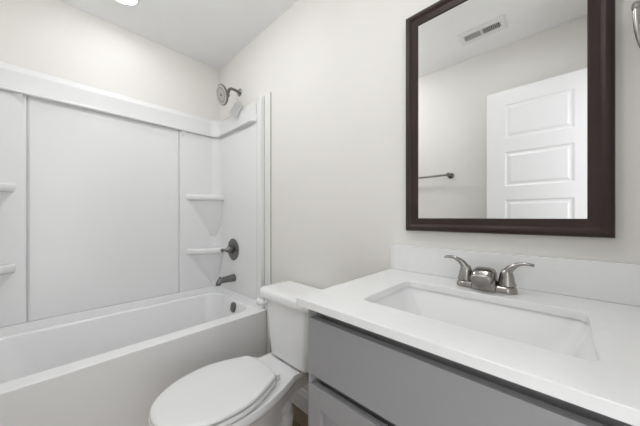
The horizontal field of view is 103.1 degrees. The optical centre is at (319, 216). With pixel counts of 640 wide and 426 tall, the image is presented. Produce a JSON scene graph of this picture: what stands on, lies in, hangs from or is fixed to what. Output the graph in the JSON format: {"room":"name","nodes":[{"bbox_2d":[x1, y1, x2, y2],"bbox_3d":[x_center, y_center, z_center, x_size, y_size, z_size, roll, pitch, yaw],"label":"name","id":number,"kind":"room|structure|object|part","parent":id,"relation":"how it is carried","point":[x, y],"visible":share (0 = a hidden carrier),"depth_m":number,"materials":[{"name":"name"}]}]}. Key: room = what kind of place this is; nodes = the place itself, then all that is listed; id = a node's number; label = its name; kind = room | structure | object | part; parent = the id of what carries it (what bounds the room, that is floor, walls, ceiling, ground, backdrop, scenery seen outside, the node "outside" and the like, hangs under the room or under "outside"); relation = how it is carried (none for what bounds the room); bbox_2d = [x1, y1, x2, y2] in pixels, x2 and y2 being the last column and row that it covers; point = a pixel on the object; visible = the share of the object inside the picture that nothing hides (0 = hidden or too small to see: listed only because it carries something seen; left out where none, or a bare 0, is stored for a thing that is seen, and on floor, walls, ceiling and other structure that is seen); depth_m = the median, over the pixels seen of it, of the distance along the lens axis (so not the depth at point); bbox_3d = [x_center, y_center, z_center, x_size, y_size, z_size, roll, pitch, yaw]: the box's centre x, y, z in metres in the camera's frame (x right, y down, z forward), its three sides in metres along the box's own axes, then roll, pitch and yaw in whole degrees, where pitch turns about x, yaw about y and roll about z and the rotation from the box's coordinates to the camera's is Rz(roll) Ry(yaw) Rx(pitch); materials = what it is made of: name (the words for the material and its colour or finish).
{"room":"bathroom","nodes":[
{"label":"bathroom","id":0,"kind":"room"},
{"bbox_2d":[0,0,218,119],"bbox_3d":[-1.408,-0.087,1.784,0.100,2.440,1.390,0,0,43],"label":"wall","id":1,"kind":"structure","parent":0,"point":[56,38],"depth_m":1.67,"materials":[{"name":"paint"}]},
{"bbox_2d":[59,0,297,69],"bbox_3d":[-0.476,-1.337,0.900,2.670,0.060,1.590,0,0,43],"label":"ceiling","id":2,"kind":"structure","parent":0,"point":[209,32],"depth_m":1.69,"materials":[{"name":"paint"}]},
{"bbox_2d":[115,0,139,5],"bbox_3d":[-1.159,-1.303,1.483,0.176,0.007,0.176,0,0,43],"label":"recessed light","id":3,"kind":"object","parent":2,"relation":"in","point":[125,2],"visible":1,"depth_m":1.54,"materials":[{"name":"paint"}]},
{"bbox_2d":[292,403,307,425],"bbox_3d":[-0.048,1.163,0.494,3.850,0.060,1.590,0,0,43],"label":"floor","id":4,"kind":"structure","parent":0,"point":[300,418],"depth_m":1.44,"materials":[{"name":"brown wood"}]},
{"bbox_2d":[0,285,266,425],"bbox_3d":[-1.105,0.862,1.496,0.729,0.540,1.382,0,0,43],"label":"bathtub","id":5,"kind":"object","parent":4,"relation":"on","point":[106,365],"visible":0.96,"depth_m":1.39,"materials":[{"name":"ceramic"}]},
{"bbox_3d":[-0.660,0.684,1.927,0.062,0.074,0.024,0,0,44],"label":"overflow plate","id":6,"kind":"part","parent":5,"relation":"part of","materials":[{"name":"silver metal"}]},
{"bbox_2d":[0,62,270,353],"bbox_3d":[-1.089,0.143,1.481,0.776,1.977,1.389,0,0,43],"label":"shower surround","id":7,"kind":"object","parent":4,"relation":"on","point":[107,198],"visible":0.93,"depth_m":1.72,"materials":[{"name":"white plastic"}]},
{"bbox_2d":[0,264,15,274],"bbox_3d":[-1.699,0.280,1.279,0.120,0.050,0.208,0,0,44],"label":"corner shelf","id":8,"kind":"object","parent":7,"relation":"attached to","point":[5,269],"depth_m":1.36,"materials":[{"name":"white plastic"}]},
{"bbox_2d":[0,182,15,191],"bbox_3d":[-1.699,-0.160,1.279,0.120,0.050,0.208,0,0,44],"label":"corner shelf","id":9,"kind":"object","parent":7,"relation":"attached to","point":[4,186],"depth_m":1.36,"materials":[{"name":"white plastic"}]},
{"bbox_3d":[-1.525,-0.044,1.127,0.628,1.268,0.267,0,0,44],"label":"corner panel","id":10,"kind":"part","parent":7,"relation":"part of","materials":[{"name":"white plastic"}]},
{"bbox_3d":[-1.384,-0.044,1.721,0.014,1.268,0.787,0,0,44],"label":"panel","id":11,"kind":"part","parent":7,"relation":"part of","materials":[{"name":"white plastic"}]},
{"bbox_2d":[186,247,223,254],"bbox_3d":[-0.936,0.280,2.083,0.120,0.050,0.260,0,0,44],"label":"corner shelf","id":12,"kind":"object","parent":7,"relation":"attached to","point":[189,250],"depth_m":2.06,"materials":[{"name":"white plastic"}]},
{"bbox_2d":[186,194,223,200],"bbox_3d":[-0.936,-0.160,2.083,0.120,0.050,0.260,0,0,44],"label":"corner shelf","id":13,"kind":"object","parent":7,"relation":"attached to","point":[189,197],"depth_m":2.06,"materials":[{"name":"white plastic"}]},
{"bbox_3d":[-0.778,-0.044,1.915,0.628,1.268,0.325,0,0,44],"label":"corner panel","id":14,"kind":"part","parent":7,"relation":"part of","materials":[{"name":"white plastic"}]},
{"bbox_2d":[216,274,235,285],"bbox_3d":[-0.734,0.487,1.969,0.060,0.068,0.150,0,0,43],"label":"tub spout","id":15,"kind":"object","parent":7,"relation":"attached to","point":[230,278],"visible":1,"depth_m":1.96,"materials":[{"name":"silver metal"}]},
{"bbox_2d":[220,239,238,259],"bbox_3d":[-0.729,0.258,1.992,0.172,0.172,0.104,0,0,43],"label":"shower valve","id":16,"kind":"object","parent":7,"relation":"attached to","point":[232,249],"visible":1,"depth_m":1.99,"materials":[{"name":"silver metal"}]},
{"bbox_3d":[-0.733,0.258,1.988,0.062,0.062,0.090,0,0,44],"label":"handle","id":17,"kind":"part","parent":16,"relation":"part of","materials":[{"name":"silver metal"}]},
{"bbox_3d":[-0.358,0.143,1.741,0.066,1.977,0.006,0,0,44],"label":"edge trim","id":18,"kind":"part","parent":7,"relation":"part of","materials":[{"name":"paint"}]},
{"bbox_2d":[148,281,321,425],"bbox_3d":[-0.316,0.758,1.154,0.419,0.748,0.776,0,0,43],"label":"toilet","id":19,"kind":"object","parent":4,"relation":"on","point":[245,390],"visible":0.91,"depth_m":1.11,"materials":[{"name":"ceramic"}]},
{"bbox_3d":[-0.427,0.728,1.046,0.368,0.018,0.466,0,0,44],"label":"seat","id":20,"kind":"part","parent":19,"relation":"part of","materials":[{"name":"plastic"}]},
{"bbox_3d":[-0.426,0.706,1.047,0.363,0.026,0.463,0,0,44],"label":"lid","id":21,"kind":"part","parent":19,"relation":"part of","materials":[{"name":"plastic"}]},
{"bbox_3d":[-0.373,0.938,1.103,0.366,0.388,0.614,0,0,44],"label":"bowl","id":22,"kind":"part","parent":19,"relation":"part of","materials":[{"name":"ceramic"}]},
{"bbox_3d":[-0.312,0.457,1.363,0.062,0.038,0.040,0,0,44],"label":"flush lever","id":23,"kind":"part","parent":19,"relation":"part of","materials":[{"name":"plastic"}]},
{"bbox_3d":[-0.112,0.583,1.343,0.354,0.296,0.206,0,0,44],"label":"tank","id":24,"kind":"part","parent":19,"relation":"part of","materials":[{"name":"ceramic"}]},
{"bbox_3d":[-0.127,0.409,1.353,0.419,0.051,0.230,0,0,44],"label":"tank lid","id":25,"kind":"part","parent":19,"relation":"part of","materials":[{"name":"ceramic"}]},
{"bbox_2d":[308,309,632,425],"bbox_3d":[0.416,0.687,0.633,0.747,0.890,0.517,0,0,43],"label":"vanity cabinet","id":26,"kind":"object","parent":4,"relation":"on","point":[358,376],"visible":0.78,"depth_m":0.52,"materials":[{"name":"grey paint"}]},
{"bbox_3d":[0.151,0.687,0.885,0.014,0.890,0.516,0,0,44],"label":"panel","id":27,"kind":"part","parent":26,"relation":"part of","materials":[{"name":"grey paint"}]},
{"bbox_3d":[0.113,0.742,0.585,0.280,0.456,0.008,0,0,44],"label":"door panel","id":28,"kind":"part","parent":26,"relation":"part of","materials":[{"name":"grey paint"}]},
{"bbox_3d":[0.109,0.742,0.581,0.372,0.572,0.019,0,0,44],"label":"door","id":29,"kind":"part","parent":26,"relation":"part of","materials":[{"name":"grey paint"}]},
{"bbox_3d":[0.271,0.435,0.480,0.718,0.155,0.014,0,0,44],"label":"rail","id":30,"kind":"part","parent":26,"relation":"part of","materials":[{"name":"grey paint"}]},
{"bbox_2d":[296,244,639,425],"bbox_3d":[0.406,0.180,0.636,0.778,0.124,0.554,0,0,43],"label":"countertop","id":31,"kind":"structure","parent":26,"relation":"on","point":[604,295],"depth_m":0.58,"materials":[{"name":"white stone"}]},
{"bbox_2d":[372,287,596,359],"bbox_3d":[0.365,0.319,0.638,0.496,0.152,0.342,0,0,43],"label":"undermount sink","id":32,"kind":"object","parent":31,"relation":"in","point":[564,335],"visible":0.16,"depth_m":0.69,"materials":[{"name":"ceramic"}]},
{"bbox_2d":[444,255,534,294],"bbox_3d":[0.498,0.175,0.772,0.235,0.093,0.094,0,0,43],"label":"sink faucet","id":33,"kind":"object","parent":31,"relation":"on","point":[486,279],"visible":1,"depth_m":0.74,"materials":[{"name":"silver metal"}]},
{"bbox_3d":[0.458,0.165,0.837,0.088,0.073,0.047,0,0,44],"label":"handle","id":34,"kind":"part","parent":33,"relation":"part of","materials":[{"name":"silver metal"}]},
{"bbox_3d":[0.498,0.187,0.771,0.066,0.068,0.092,0,0,44],"label":"spout","id":35,"kind":"part","parent":33,"relation":"part of","materials":[{"name":"silver metal"}]},
{"bbox_3d":[0.511,0.212,0.786,0.160,0.020,0.056,0,0,44],"label":"plate","id":36,"kind":"part","parent":33,"relation":"part of","materials":[{"name":"silver metal"}]},
{"bbox_3d":[0.565,0.165,0.735,0.088,0.073,0.047,0,0,44],"label":"handle","id":37,"kind":"part","parent":33,"relation":"part of","materials":[{"name":"silver metal"}]},
{"bbox_2d":[219,0,639,390],"bbox_3d":[0.037,-0.087,1.440,2.670,2.440,0.100,0,0,43],"label":"wall","id":38,"kind":"structure","parent":0,"point":[333,71],"depth_m":1.26,"materials":[{"name":"paint"}]},
{"bbox_2d":[216,84,241,105],"bbox_3d":[-0.685,-0.924,1.933,0.146,0.175,0.178,0,0,43],"label":"showerhead","id":39,"kind":"object","parent":38,"relation":"attached to","point":[222,93],"visible":1,"depth_m":1.89,"materials":[{"name":"silver metal"}]},
{"bbox_3d":[-0.676,-0.957,1.958,0.030,0.083,0.114,0,0,37],"label":"arm","id":40,"kind":"part","parent":39,"relation":"part of","materials":[{"name":"silver metal"}]},
{"bbox_2d":[230,93,241,115],"bbox_3d":[-0.638,-0.869,1.958,0.095,0.206,0.052,0,0,2],"label":"paper tag","id":41,"kind":"object","parent":39,"relation":"hanging from","point":[236,108],"visible":1,"depth_m":1.93,"materials":[{"name":"white paper"}]},
{"bbox_2d":[290,387,307,414],"bbox_3d":[-0.003,1.073,1.399,0.906,0.120,0.013,0,0,43],"label":"baseboard","id":42,"kind":"structure","parent":38,"relation":"attached to","point":[299,398],"depth_m":1.50,"materials":[{"name":"paint"}]},
{"bbox_2d":[406,0,614,237],"bbox_3d":[0.560,-0.378,0.853,0.565,0.866,0.028,0,0,43],"label":"wall mirror","id":43,"kind":"object","parent":38,"relation":"attached to","point":[510,104],"visible":1,"depth_m":0.80,"materials":[{"name":"mirror"}]},
{"bbox_2d":[390,244,639,305],"bbox_3d":[0.591,0.170,0.830,0.778,0.104,0.019,0,0,44],"label":"backsplash","id":44,"kind":"structure","parent":38,"relation":"attached to","point":[615,282],"depth_m":0.75,"materials":[{"name":"white stone"}]},
{"bbox_2d":[631,0,639,47],"bbox_3d":[0.811,-0.449,0.586,0.124,0.193,0.071,0,0,43],"label":"towel ring","id":45,"kind":"object","parent":38,"relation":"attached to","point":[635,8],"visible":1,"depth_m":0.60,"materials":[{"name":"silver metal"}]}
]}

